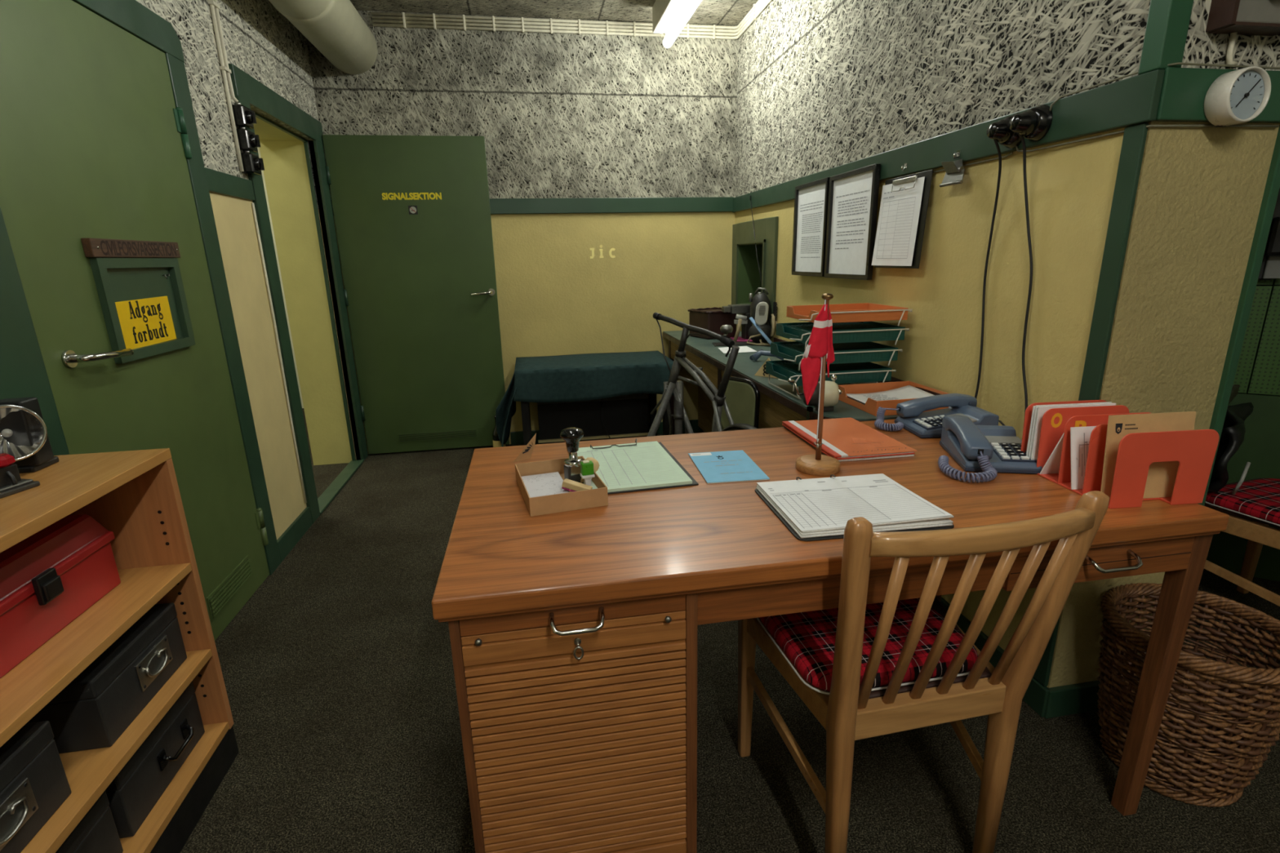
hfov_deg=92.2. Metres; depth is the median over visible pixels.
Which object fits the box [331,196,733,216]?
trim
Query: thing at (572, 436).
stamp
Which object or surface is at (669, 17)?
ceiling lamp
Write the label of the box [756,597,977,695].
seat cushion
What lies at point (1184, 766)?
wicker basket
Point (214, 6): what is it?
conduit
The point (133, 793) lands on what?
case
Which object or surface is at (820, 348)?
table flag
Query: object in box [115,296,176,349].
notice
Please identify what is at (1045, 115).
wall socket
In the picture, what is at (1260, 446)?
wall
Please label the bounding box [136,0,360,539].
wall
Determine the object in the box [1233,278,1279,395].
wall panel
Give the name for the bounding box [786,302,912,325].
tray
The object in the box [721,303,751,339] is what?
metal bracket
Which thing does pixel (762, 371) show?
sign
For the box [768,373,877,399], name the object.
tray stand
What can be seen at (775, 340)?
trim
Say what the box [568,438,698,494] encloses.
clipboard
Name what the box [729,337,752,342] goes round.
folder
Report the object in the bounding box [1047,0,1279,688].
wall pillar
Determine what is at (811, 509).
notebook
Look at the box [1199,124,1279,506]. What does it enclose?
trim
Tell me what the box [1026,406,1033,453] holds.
letter
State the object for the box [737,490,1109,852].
chair
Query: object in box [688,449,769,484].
booklet
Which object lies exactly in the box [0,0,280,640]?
door
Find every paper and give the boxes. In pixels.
[718,346,756,353]
[846,385,933,403]
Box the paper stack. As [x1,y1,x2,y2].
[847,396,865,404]
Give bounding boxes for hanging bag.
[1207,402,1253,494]
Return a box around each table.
[520,393,671,445]
[1228,384,1239,404]
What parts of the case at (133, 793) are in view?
lid, carry handle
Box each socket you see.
[977,448,983,453]
[999,113,1021,148]
[1022,104,1053,141]
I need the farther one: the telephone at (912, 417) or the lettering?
the lettering
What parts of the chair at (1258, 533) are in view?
seat, seat rail, leg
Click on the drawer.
(533, 633)
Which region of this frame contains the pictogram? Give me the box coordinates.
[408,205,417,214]
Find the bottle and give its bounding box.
[492,415,505,447]
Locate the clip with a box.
[939,152,964,186]
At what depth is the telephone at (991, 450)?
1.46 m
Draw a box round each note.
[521,471,563,491]
[527,486,568,497]
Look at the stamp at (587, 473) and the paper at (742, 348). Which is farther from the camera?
the paper at (742, 348)
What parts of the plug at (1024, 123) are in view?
cord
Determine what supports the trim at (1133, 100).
attached to the wall at (822, 85)
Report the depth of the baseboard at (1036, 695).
1.76 m
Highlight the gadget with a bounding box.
[0,453,39,498]
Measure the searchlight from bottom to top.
0.150 m
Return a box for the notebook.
[755,473,954,541]
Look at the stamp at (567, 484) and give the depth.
1.33 m
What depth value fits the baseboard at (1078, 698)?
1.70 m
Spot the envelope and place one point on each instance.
(1162, 476)
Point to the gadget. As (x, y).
(11, 482)
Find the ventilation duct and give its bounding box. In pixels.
[268,0,377,74]
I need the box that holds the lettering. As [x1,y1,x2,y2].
[590,244,615,258]
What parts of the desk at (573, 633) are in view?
knob, drawer, lock rail, handle, plinth rail, knob, edge moulding, leg, drawer, handle, leg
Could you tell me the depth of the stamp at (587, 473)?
1.34 m
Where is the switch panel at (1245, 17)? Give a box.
[1205,0,1279,35]
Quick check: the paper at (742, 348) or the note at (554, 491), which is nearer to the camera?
the note at (554, 491)
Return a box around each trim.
[204,167,254,200]
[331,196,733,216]
[732,69,1164,212]
[773,337,940,395]
[1033,122,1148,686]
[1137,0,1193,74]
[1155,66,1279,123]
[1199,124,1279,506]
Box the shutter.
[464,639,686,852]
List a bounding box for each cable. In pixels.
[251,202,306,503]
[600,399,610,439]
[933,124,1279,173]
[1048,62,1279,111]
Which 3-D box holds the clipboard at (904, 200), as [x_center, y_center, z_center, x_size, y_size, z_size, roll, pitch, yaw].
[0.937,-0.736,2.224,0.031,0.318,0.302,-3,15,-8]
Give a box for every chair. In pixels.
[718,376,759,429]
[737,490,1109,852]
[1204,477,1279,606]
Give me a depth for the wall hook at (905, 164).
2.18 m
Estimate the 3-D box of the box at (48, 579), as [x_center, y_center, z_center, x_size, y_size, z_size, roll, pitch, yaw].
[-1.198,0.331,1.145,0.181,0.177,0.467,-4,16,-9]
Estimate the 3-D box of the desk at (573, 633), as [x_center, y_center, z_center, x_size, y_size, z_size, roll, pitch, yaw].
[0.349,0.480,1.548,1.488,0.750,0.831,-4,16,-9]
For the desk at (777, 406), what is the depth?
2.92 m
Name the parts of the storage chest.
rail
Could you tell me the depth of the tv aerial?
3.77 m
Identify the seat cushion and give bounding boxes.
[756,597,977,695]
[1204,478,1279,526]
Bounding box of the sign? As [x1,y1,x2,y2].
[754,357,778,378]
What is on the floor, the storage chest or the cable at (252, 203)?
the storage chest
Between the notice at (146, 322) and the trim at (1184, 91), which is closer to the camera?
the trim at (1184, 91)
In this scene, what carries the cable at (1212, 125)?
attached to the wall at (822, 85)
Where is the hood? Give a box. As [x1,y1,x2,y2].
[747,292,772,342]
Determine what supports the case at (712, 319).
on the desk at (777, 406)
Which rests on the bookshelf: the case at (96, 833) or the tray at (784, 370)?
the case at (96, 833)
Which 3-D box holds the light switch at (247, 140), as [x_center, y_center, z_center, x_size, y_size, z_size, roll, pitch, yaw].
[-1.658,-1.218,2.615,0.074,0.092,0.086,-4,16,-9]
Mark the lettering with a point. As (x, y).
(601, 246)
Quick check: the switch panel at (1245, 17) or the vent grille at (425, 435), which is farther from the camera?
the vent grille at (425, 435)
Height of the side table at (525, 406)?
0.612 m
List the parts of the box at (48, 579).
lid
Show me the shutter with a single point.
(565, 753)
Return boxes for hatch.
[731,216,778,334]
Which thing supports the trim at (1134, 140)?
attached to the wall at (822, 85)
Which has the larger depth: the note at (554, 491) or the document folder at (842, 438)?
the document folder at (842, 438)
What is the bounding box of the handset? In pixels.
[751,350,783,360]
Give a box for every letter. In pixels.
[1026,405,1035,456]
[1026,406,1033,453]
[1028,401,1111,454]
[1028,407,1037,458]
[1030,407,1038,458]
[1031,403,1115,459]
[1040,432,1064,474]
[1070,426,1096,489]
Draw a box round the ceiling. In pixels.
[350,0,758,26]
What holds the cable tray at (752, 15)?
attached to the wall at (822, 85)
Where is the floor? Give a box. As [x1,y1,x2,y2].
[180,408,1279,852]
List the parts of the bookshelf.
shelf, shelf, panel, shelf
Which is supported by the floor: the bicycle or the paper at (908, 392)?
the bicycle
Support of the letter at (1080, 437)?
in the rack
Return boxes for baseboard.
[276,506,312,562]
[510,419,702,444]
[940,596,1049,717]
[1044,675,1137,718]
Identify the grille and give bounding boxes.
[206,555,252,622]
[396,428,478,443]
[758,306,765,315]
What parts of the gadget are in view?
knob, plate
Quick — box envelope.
[1100,411,1195,500]
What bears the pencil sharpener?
attached to the desk at (777, 406)
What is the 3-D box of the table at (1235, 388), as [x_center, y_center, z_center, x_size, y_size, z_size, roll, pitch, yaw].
[1.633,0.228,2.355,0.988,0.752,0.676,8,18,30]
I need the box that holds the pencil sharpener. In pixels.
[787,374,842,420]
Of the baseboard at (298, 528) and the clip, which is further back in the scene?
the baseboard at (298, 528)
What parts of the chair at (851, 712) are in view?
leg, seat rail, leg, seat, seat rail, seat rail, rail, leg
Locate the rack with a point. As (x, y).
(1194, 451)
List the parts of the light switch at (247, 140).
knob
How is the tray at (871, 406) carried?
on the desk at (777, 406)
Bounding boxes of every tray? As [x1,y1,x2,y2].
[371,0,772,39]
[765,360,896,391]
[770,341,902,370]
[775,321,909,349]
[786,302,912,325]
[838,381,949,416]
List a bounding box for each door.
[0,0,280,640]
[228,63,509,523]
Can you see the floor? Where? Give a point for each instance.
(337, 670)
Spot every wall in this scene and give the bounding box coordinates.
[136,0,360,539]
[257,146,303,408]
[306,10,737,454]
[734,0,1151,650]
[1206,392,1279,582]
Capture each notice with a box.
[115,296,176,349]
[791,177,830,276]
[824,163,880,279]
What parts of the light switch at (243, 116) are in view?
knob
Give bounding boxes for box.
[0,514,120,678]
[513,433,608,516]
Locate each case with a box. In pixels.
[0,720,71,852]
[26,602,186,753]
[55,791,123,852]
[104,680,204,838]
[687,306,736,339]
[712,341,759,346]
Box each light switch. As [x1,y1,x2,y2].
[231,102,257,128]
[235,126,261,152]
[240,150,264,175]
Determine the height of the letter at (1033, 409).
0.150 m
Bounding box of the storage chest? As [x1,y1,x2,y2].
[537,393,648,444]
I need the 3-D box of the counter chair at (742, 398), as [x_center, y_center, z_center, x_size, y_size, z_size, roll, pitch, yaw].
[0.610,0.150,2.719,0.500,0.754,0.360,-4,16,-9]
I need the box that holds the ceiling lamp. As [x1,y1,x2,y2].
[652,0,701,47]
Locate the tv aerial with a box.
[749,195,770,325]
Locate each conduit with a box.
[207,0,244,171]
[1226,31,1238,65]
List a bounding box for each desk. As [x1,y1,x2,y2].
[431,418,1229,852]
[662,330,899,435]
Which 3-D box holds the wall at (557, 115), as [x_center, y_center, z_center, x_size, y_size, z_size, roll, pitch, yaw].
[-0.468,-1.208,4.158,2.915,2.660,0.150,-4,16,-9]
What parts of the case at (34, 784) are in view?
ring handle, handle plate, lid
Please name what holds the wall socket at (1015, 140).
attached to the wall at (822, 85)
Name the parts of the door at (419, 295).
frame, handle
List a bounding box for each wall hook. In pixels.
[901,163,907,171]
[953,149,960,159]
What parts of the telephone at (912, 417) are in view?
coiled cord, cord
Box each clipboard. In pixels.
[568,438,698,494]
[871,169,933,268]
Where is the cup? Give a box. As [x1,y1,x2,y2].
[818,380,839,406]
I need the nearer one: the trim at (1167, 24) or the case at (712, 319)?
the trim at (1167, 24)
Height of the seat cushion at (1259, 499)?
0.041 m
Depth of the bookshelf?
1.34 m
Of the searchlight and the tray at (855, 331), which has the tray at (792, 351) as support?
the tray at (855, 331)
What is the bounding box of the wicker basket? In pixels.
[1096,582,1279,807]
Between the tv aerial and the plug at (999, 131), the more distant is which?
the tv aerial
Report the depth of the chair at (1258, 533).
1.92 m
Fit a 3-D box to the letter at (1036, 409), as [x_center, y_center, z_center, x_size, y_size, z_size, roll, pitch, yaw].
[1.005,0.024,1.441,0.189,0.148,0.005,-3,15,-5]
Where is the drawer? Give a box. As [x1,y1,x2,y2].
[461,609,685,645]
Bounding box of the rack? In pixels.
[1020,400,1219,508]
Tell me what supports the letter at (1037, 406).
in the rack
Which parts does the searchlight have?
bulb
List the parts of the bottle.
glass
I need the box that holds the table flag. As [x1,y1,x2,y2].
[795,293,840,475]
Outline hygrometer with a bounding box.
[1204,66,1271,127]
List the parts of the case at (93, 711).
lid, handle plate, ring handle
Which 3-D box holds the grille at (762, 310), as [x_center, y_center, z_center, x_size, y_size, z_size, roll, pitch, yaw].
[0.691,-0.656,3.486,0.038,0.053,0.006,1,15,8]
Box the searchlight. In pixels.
[0,396,58,473]
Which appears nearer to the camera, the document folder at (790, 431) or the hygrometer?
the hygrometer
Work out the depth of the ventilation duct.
3.06 m
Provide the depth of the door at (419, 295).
3.90 m
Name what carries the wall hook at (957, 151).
attached to the wall at (822, 85)
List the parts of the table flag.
cord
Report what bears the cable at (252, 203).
attached to the wall at (260, 40)
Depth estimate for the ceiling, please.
3.58 m
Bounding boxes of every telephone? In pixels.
[874,393,999,438]
[937,415,1042,483]
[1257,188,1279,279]
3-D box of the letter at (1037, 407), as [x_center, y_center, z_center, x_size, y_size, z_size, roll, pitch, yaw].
[1.006,0.024,1.437,0.187,0.150,0.004,-3,15,-5]
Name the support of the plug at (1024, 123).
attached to the wall socket at (1045, 115)
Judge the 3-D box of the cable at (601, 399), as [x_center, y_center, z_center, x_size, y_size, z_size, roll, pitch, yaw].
[-0.083,-0.001,4.065,0.349,0.359,0.062,0,15,5]
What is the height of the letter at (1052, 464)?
0.113 m
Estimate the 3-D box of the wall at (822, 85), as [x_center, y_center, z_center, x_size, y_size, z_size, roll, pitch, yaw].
[1.046,-0.884,2.850,0.365,2.660,3.038,-4,16,-8]
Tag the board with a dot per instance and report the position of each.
(92, 247)
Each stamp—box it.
[560,426,583,484]
[561,478,592,492]
[580,457,599,483]
[580,459,595,485]
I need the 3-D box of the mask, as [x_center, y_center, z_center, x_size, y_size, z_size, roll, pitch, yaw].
[0.684,-0.633,3.556,0.220,0.322,0.264,-4,16,-9]
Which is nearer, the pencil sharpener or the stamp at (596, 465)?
the stamp at (596, 465)
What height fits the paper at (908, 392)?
0.026 m
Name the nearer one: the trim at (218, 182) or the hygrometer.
the hygrometer
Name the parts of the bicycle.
stem, frame, seat post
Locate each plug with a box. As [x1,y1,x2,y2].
[974,118,1013,398]
[1008,110,1037,421]
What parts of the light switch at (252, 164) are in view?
knob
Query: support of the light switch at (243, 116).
attached to the wall at (260, 40)
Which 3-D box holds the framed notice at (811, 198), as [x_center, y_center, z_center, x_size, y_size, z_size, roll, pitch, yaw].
[0.819,-0.947,2.966,0.022,0.430,0.374,-3,15,-8]
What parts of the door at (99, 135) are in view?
handle, slot frame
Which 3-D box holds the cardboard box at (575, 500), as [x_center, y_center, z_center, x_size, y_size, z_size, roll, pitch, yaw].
[-0.190,0.094,1.396,0.165,0.097,0.279,-6,16,-17]
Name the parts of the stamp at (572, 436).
knob, frame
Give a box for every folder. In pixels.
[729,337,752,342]
[782,417,916,459]
[783,426,914,461]
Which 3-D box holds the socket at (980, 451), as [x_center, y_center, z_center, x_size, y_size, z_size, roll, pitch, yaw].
[0.793,0.058,1.435,0.012,0.012,0.005,2,16,10]
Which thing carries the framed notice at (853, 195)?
attached to the wall at (822, 85)
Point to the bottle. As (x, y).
(496, 442)
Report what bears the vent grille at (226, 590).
attached to the door at (99, 135)
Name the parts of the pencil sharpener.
knob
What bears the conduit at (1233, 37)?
attached to the wall pillar
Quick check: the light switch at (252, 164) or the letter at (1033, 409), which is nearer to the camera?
the letter at (1033, 409)
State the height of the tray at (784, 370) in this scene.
0.062 m
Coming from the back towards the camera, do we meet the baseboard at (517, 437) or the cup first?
the baseboard at (517, 437)
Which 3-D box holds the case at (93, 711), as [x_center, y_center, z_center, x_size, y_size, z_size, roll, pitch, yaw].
[-1.197,0.538,1.332,0.251,0.154,0.294,-4,16,-9]
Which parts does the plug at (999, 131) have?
cord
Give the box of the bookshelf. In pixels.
[0,448,239,852]
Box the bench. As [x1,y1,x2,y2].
[495,351,673,446]
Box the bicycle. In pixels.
[647,312,756,436]
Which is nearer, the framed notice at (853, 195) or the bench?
the framed notice at (853, 195)
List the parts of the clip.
lever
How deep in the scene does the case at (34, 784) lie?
1.04 m
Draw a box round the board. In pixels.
[80,238,180,257]
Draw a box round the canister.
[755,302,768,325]
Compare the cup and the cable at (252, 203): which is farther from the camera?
the cable at (252, 203)
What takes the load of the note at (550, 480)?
in the cardboard box at (575, 500)
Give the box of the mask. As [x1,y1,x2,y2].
[733,287,777,346]
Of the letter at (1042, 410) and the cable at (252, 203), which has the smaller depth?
the letter at (1042, 410)
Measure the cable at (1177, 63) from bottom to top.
0.046 m
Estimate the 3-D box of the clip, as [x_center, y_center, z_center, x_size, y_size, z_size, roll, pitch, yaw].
[0.972,-0.797,1.908,0.030,0.095,0.104,-3,15,-8]
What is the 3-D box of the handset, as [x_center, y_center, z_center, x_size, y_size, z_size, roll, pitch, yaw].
[0.642,-0.337,2.987,0.207,0.053,0.062,8,18,31]
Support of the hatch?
attached to the wall at (822, 85)
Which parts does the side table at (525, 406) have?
leg, leg, leg, leg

